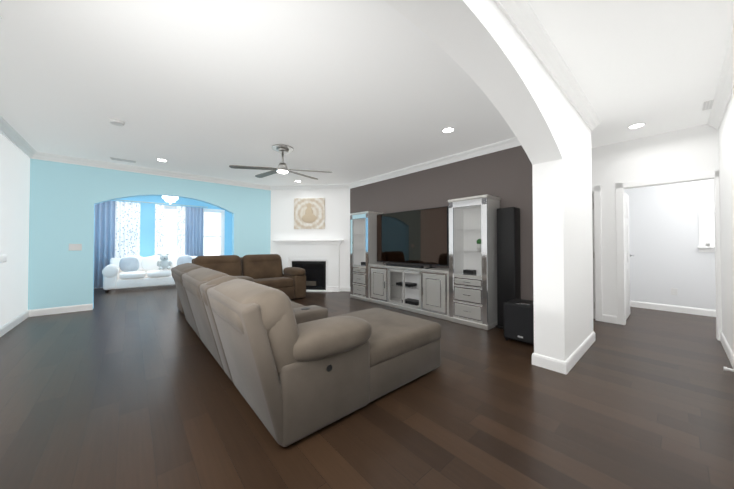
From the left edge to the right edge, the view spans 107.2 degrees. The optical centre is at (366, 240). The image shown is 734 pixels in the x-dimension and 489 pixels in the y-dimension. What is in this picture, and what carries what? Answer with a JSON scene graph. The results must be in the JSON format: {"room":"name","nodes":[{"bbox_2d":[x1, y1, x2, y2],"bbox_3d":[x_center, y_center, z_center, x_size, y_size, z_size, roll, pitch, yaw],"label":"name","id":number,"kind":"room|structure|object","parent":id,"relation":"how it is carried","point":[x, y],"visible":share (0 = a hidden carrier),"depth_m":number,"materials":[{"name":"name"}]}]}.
{"room":"living room","nodes":[
{"label":"living room","id":0,"kind":"room"},
{"bbox_2d":[0,133,29,326],"bbox_3d":[-3.541,-0.142,2.329,0.750,2.740,6.275,1,-1,-41],"label":"wall","id":1,"kind":"structure","parent":0,"point":[14,196],"depth_m":3.90,"materials":[{"name":"white paint"}]},
{"bbox_2d":[0,255,6,262],"bbox_3d":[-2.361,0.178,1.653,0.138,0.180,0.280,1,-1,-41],"label":"switch plate","id":2,"kind":"object","parent":1,"relation":"attached to","point":[3,258],"visible":1,"depth_m":1.75,"materials":[{"name":"white plastic"}]},
{"bbox_2d":[28,159,270,309],"bbox_3d":[-4.166,-0.094,5.852,4.450,2.740,0.150,1,-1,-41],"label":"wall","id":3,"kind":"structure","parent":0,"point":[65,199],"depth_m":4.89,"materials":[{"name":"blue paint"}]},
{"bbox_2d":[69,244,81,250],"bbox_3d":[-5.209,0.112,4.830,0.160,0.120,0.009,1,-1,-41],"label":"switch plate","id":4,"kind":"object","parent":3,"relation":"attached to","point":[75,247],"visible":1,"depth_m":4.83,"materials":[{"name":"white plastic"}]},
{"bbox_2d":[111,195,231,256],"bbox_3d":[-6.471,-0.060,8.333,4.550,2.740,0.120,1,-1,-41],"label":"wall","id":5,"kind":"structure","parent":0,"point":[147,229],"depth_m":8.21,"materials":[{"name":"blue paint"}]},
{"bbox_2d":[115,201,115,257],"bbox_3d":[-6.997,-0.157,7.834,0.680,1.920,0.180,1,-1,-41],"label":"window","id":6,"kind":"structure","parent":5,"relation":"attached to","point":[115,229],"depth_m":7.70,"materials":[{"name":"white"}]},
{"bbox_2d":[118,200,207,207],"bbox_3d":[-6.515,-1.143,8.131,3.000,0.024,0.145,1,-1,-41],"label":"curtain rod","id":7,"kind":"object","parent":5,"relation":"attached to","point":[160,203],"visible":0.69,"depth_m":8.23,"materials":[{"name":"silver metal"}]},
{"bbox_2d":[94,201,114,287],"bbox_3d":[-7.309,0.076,7.354,0.664,2.400,0.088,1,-1,-41],"label":"curtain","id":8,"kind":"object","parent":7,"relation":"hanging from","point":[104,248],"visible":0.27,"depth_m":7.42,"materials":[{"name":"blue fabric"}]},
{"bbox_2d":[116,201,140,257],"bbox_3d":[-6.856,0.082,7.763,0.524,2.400,0.064,1,-1,-41],"label":"lace curtain","id":9,"kind":"object","parent":7,"relation":"hanging from","point":[127,228],"visible":0.73,"depth_m":7.76,"materials":[{"name":"white fabric"}]},
{"bbox_2d":[155,204,163,254],"bbox_3d":[-6.322,0.088,8.231,0.224,2.400,0.064,1,-1,-41],"label":"lace curtain","id":10,"kind":"object","parent":7,"relation":"hanging from","point":[159,228],"visible":0.48,"depth_m":8.24,"materials":[{"name":"white fabric"}]},
{"bbox_2d":[176,206,184,254],"bbox_3d":[-5.916,0.093,8.587,0.224,2.400,0.064,1,-1,-41],"label":"lace curtain","id":11,"kind":"object","parent":7,"relation":"hanging from","point":[180,242],"visible":0.65,"depth_m":8.58,"materials":[{"name":"white fabric"}]},
{"bbox_2d":[186,206,202,256],"bbox_3d":[-5.631,0.096,8.823,0.484,2.400,0.088,1,-1,-41],"label":"curtain","id":12,"kind":"object","parent":7,"relation":"hanging from","point":[194,231],"visible":0.65,"depth_m":8.83,"materials":[{"name":"blue fabric"}]},
{"bbox_2d":[164,205,185,255],"bbox_3d":[-6.196,-0.148,8.535,0.810,1.920,0.180,1,-1,-41],"label":"window","id":13,"kind":"structure","parent":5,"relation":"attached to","point":[170,222],"depth_m":8.55,"materials":[{"name":"white glass"}]},
{"bbox_2d":[203,208,224,255],"bbox_3d":[-5.319,-0.137,9.302,0.780,1.920,0.180,1,-1,-41],"label":"window","id":14,"kind":"structure","parent":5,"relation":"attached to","point":[213,231],"depth_m":9.35,"materials":[{"name":"white glass"}]},
{"bbox_2d":[270,189,349,286],"bbox_3d":[-1.488,-0.077,7.112,2.374,2.740,0.130,0,-1,6],"label":"wall","id":15,"kind":"structure","parent":0,"point":[337,214],"depth_m":7.02,"materials":[{"name":"white paint"}]},
{"bbox_2d":[294,198,324,228],"bbox_3d":[-1.498,-0.708,7.026,0.820,0.800,0.052,0,-1,6],"label":"picture","id":16,"kind":"object","parent":15,"relation":"attached to","point":[309,213],"visible":1,"depth_m":7.00,"materials":[{"name":"paper"}]},
{"bbox_2d":[0,284,733,488],"bbox_3d":[-1.130,1.266,5.135,13.500,0.001,15.500,1,-1,-41],"label":"floor","id":17,"kind":"structure","parent":0,"point":[130,388],"depth_m":1.89,"materials":[{"name":"brown wood"}]},
{"bbox_2d":[102,255,196,292],"bbox_3d":[-5.960,0.856,7.736,2.270,0.890,1.013,1,-1,-41],"label":"sofa","id":18,"kind":"object","parent":17,"relation":"on","point":[129,272],"visible":0.73,"depth_m":7.29,"materials":[{"name":"fabric"}]},
{"bbox_2d":[157,253,171,269],"bbox_3d":[-5.674,0.576,7.573,0.340,0.473,0.347,1,-1,-41],"label":"teddy bear","id":19,"kind":"object","parent":18,"relation":"on","point":[163,264],"visible":1,"depth_m":7.54},
{"bbox_2d":[177,254,305,314],"bbox_3d":[-2.509,0.774,5.601,2.370,0.956,0.969,1,-1,-41],"label":"loveseat","id":20,"kind":"object","parent":17,"relation":"on","point":[269,271],"visible":0.52,"depth_m":5.79,"materials":[{"name":"fabric"}]},
{"bbox_2d":[171,263,440,446],"bbox_3d":[-1.147,0.768,3.373,1.836,0.907,3.730,1,-1,-41],"label":"sofa","id":21,"kind":"object","parent":17,"relation":"on","point":[294,371],"visible":1,"depth_m":1.80,"materials":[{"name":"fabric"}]},
{"bbox_2d":[273,240,343,291],"bbox_3d":[-1.507,0.630,6.920,1.800,1.320,0.230,0,-1,6],"label":"fireplace","id":22,"kind":"object","parent":17,"relation":"on","point":[318,261],"visible":0.83,"depth_m":6.92,"materials":[{"name":"white"}]},
{"bbox_2d":[350,211,382,301],"bbox_3d":[-0.016,0.328,6.043,0.445,1.900,0.630,1,-1,-41],"label":"display cabinet","id":23,"kind":"object","parent":17,"relation":"on","point":[363,250],"visible":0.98,"depth_m":5.91,"materials":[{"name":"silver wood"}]},
{"bbox_2d":[369,264,448,320],"bbox_3d":[0.810,0.875,5.088,0.450,0.780,1.895,1,-1,-41],"label":"console","id":24,"kind":"object","parent":17,"relation":"on","point":[423,291],"visible":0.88,"depth_m":4.96,"materials":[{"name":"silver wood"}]},
{"bbox_2d":[386,263,423,267],"bbox_3d":[0.685,0.459,5.061,0.080,0.048,0.880,1,-1,-41],"label":"soundbar","id":25,"kind":"object","parent":24,"relation":"on","point":[405,265],"visible":1,"depth_m":4.99,"materials":[{"name":"black plastic"}]},
{"bbox_2d":[377,206,448,268],"bbox_3d":[0.787,-0.045,5.150,0.280,1.058,1.720,1,-1,-41],"label":"tv","id":26,"kind":"object","parent":24,"relation":"on","point":[420,236],"visible":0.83,"depth_m":5.00,"materials":[{"name":"black glass"}]},
{"bbox_2d":[448,194,500,329],"bbox_3d":[1.640,0.302,4.151,0.445,1.900,0.630,1,-1,-41],"label":"display cabinet","id":27,"kind":"object","parent":17,"relation":"on","point":[472,261],"visible":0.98,"depth_m":4.03,"materials":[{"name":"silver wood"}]},
{"bbox_2d":[495,207,520,328],"bbox_3d":[2.038,0.389,3.893,0.255,1.720,0.280,1,-1,-41],"label":"tower speaker","id":28,"kind":"object","parent":17,"relation":"on","point":[508,258],"visible":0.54,"depth_m":3.82},
{"bbox_2d":[503,299,533,344],"bbox_3d":[1.990,1.003,3.377,0.405,0.478,0.400,1,-1,-41],"label":"subwoofer","id":29,"kind":"object","parent":17,"relation":"on","point":[518,319],"visible":0.56,"depth_m":3.27,"materials":[{"name":"black plastic"}]},
{"bbox_2d":[0,0,733,185],"bbox_3d":[-1.130,-1.474,5.172,13.500,0.001,15.500,1,-1,-41],"label":"ceiling","id":30,"kind":"structure","parent":0,"point":[346,91],"depth_m":2.54,"materials":[{"name":"white paint"}]},
{"bbox_2d":[109,119,124,125],"bbox_3d":[-3.127,-1.480,3.385,0.144,0.036,0.144,1,-1,-41],"label":"smoke detector","id":31,"kind":"object","parent":30,"relation":"attached to","point":[116,122],"visible":1,"depth_m":3.36,"materials":[{"name":"white plastic"}]},
{"bbox_2d":[110,157,135,162],"bbox_3d":[-4.448,-1.472,4.939,0.350,0.009,0.150,1,-1,-41],"label":"ceiling vent","id":32,"kind":"object","parent":30,"relation":"in","point":[118,159],"visible":0.96,"depth_m":4.93,"materials":[{"name":"white plastic"}]},
{"bbox_2d":[162,196,177,203],"bbox_3d":[-5.246,-1.213,7.214,0.341,0.465,0.356,1,-1,-41],"label":"chandelier","id":33,"kind":"object","parent":30,"relation":"hanging from","point":[169,199],"visible":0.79,"depth_m":7.16,"materials":[{"name":"silver metal"}]},
{"bbox_2d":[229,144,331,179],"bbox_3d":[-1.447,-1.281,4.493,1.458,0.405,1.187,1,-1,-41],"label":"ceiling fan","id":34,"kind":"object","parent":30,"relation":"hanging from","point":[282,149],"visible":1,"depth_m":4.29,"materials":[{"name":"silver metal"}]},
{"bbox_2d":[442,127,454,132],"bbox_3d":[1.092,-1.490,3.636,0.170,0.010,0.170,1,-1,-41],"label":"recessed light","id":35,"kind":"object","parent":30,"relation":"in","point":[448,129],"visible":0.98,"depth_m":3.61,"materials":[{"name":"white"}]},
{"bbox_2d":[627,122,645,128],"bbox_3d":[3.493,-1.492,3.505,0.170,0.010,0.170,1,-1,-41],"label":"recessed light","id":36,"kind":"object","parent":30,"relation":"in","point":[636,125],"visible":0.96,"depth_m":3.49,"materials":[{"name":"white"}]},
{"bbox_2d":[702,99,713,110],"bbox_3d":[3.790,-1.499,2.968,0.280,0.009,0.130,1,-1,-41],"label":"ceiling vent","id":37,"kind":"object","parent":30,"relation":"in","point":[707,105],"visible":0.52,"depth_m":2.98,"materials":[{"name":"white plastic"}]},
{"bbox_2d":[350,145,532,300],"bbox_3d":[1.109,-0.102,5.269,0.129,2.740,4.575,1,-1,-41],"label":"wall","id":38,"kind":"structure","parent":0,"point":[505,175],"depth_m":4.50,"materials":[{"name":"grey paint"}]},
{"bbox_2d":[384,0,592,360],"bbox_3d":[0.424,-0.154,1.461,6.175,2.740,0.255,1,-1,-41],"label":"wall","id":39,"kind":"structure","parent":0,"point":[482,44],"depth_m":2.54,"materials":[{"name":"white paint"}]},
{"bbox_2d":[0,287,733,374],"bbox_3d":[-1.421,1.192,3.951,11.500,0.115,13.100,1,-1,-41],"label":"baseboard","id":40,"kind":"structure","parent":39,"relation":"attached to","point":[561,366],"depth_m":4.09,"materials":[{"name":"white wood"}]},
{"bbox_2d":[0,0,733,190],"bbox_3d":[-1.705,-1.449,2.982,9.750,0.110,7.437,1,-1,-41],"label":"crown molding","id":41,"kind":"structure","parent":39,"relation":"attached to","point":[522,18],"depth_m":3.14,"materials":[{"name":"white wood"}]},
{"bbox_2d":[591,124,721,337],"bbox_3d":[3.522,-0.113,4.484,0.120,2.740,2.837,1,-1,-41],"label":"wall","id":42,"kind":"structure","parent":0,"point":[692,150],"depth_m":3.93,"materials":[{"name":"white paint"}]},
{"bbox_2d":[592,193,594,318],"bbox_3d":[3.369,0.237,4.608,0.102,2.020,0.790,1,-1,-41],"label":"closet door","id":43,"kind":"structure","parent":42,"relation":"in","point":[593,256],"depth_m":4.33,"materials":[{"name":"white wood"}]},
{"bbox_2d":[592,185,601,320],"bbox_3d":[3.340,0.196,4.584,0.018,2.125,0.970,1,-1,-41],"label":"door frame","id":44,"kind":"structure","parent":42,"relation":"attached to","point":[596,189],"depth_m":4.24,"materials":[{"name":"white wood"}]},
{"bbox_2d":[624,192,633,319],"bbox_3d":[4.229,0.234,4.387,0.790,2.020,0.108,1,-1,-41],"label":"bedroom door","id":45,"kind":"structure","parent":42,"relation":"in","point":[628,255],"depth_m":4.42,"materials":[{"name":"white wood"}]},
{"bbox_2d":[615,170,721,340],"bbox_3d":[4.087,0.184,3.730,0.018,2.125,0.960,1,-1,-41],"label":"door frame","id":46,"kind":"structure","parent":42,"relation":"attached to","point":[619,187],"depth_m":3.87,"materials":[{"name":"white wood"}]},
{"bbox_2d":[624,181,715,309],"bbox_3d":[6.145,-0.118,4.146,0.120,2.740,3.600,1,-1,-41],"label":"wall","id":47,"kind":"structure","parent":0,"point":[664,237],"depth_m":4.85,"materials":[{"name":"white paint"}]},
{"bbox_2d":[671,288,677,294],"bbox_3d":[5.465,0.901,4.813,0.006,0.120,0.080,1,-1,-41],"label":"outlet","id":48,"kind":"object","parent":47,"relation":"attached to","point":[674,291],"visible":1,"depth_m":4.81,"materials":[{"name":"white plastic"}]},
{"bbox_2d":[697,179,714,251],"bbox_3d":[6.005,-0.497,4.228,0.130,1.360,1.080,1,-1,-41],"label":"room window","id":49,"kind":"structure","parent":47,"relation":"in","point":[706,215],"depth_m":4.56,"materials":[{"name":"white"}]},
{"bbox_2d":[719,90,733,352],"bbox_3d":[0.832,-0.172,0.158,9.870,2.740,0.130,1,-1,-41],"label":"wall","id":50,"kind":"structure","parent":0,"point":[726,156],"depth_m":2.90,"materials":[{"name":"white paint"}]},
{"bbox_2d":[724,367,733,371],"bbox_3d":[3.329,1.179,2.471,0.036,0.034,0.085,1,-1,-41],"label":"door stop","id":51,"kind":"object","parent":50,"relation":"attached to","point":[728,369],"visible":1,"depth_m":2.48,"materials":[{"name":"white plastic"}]}
]}

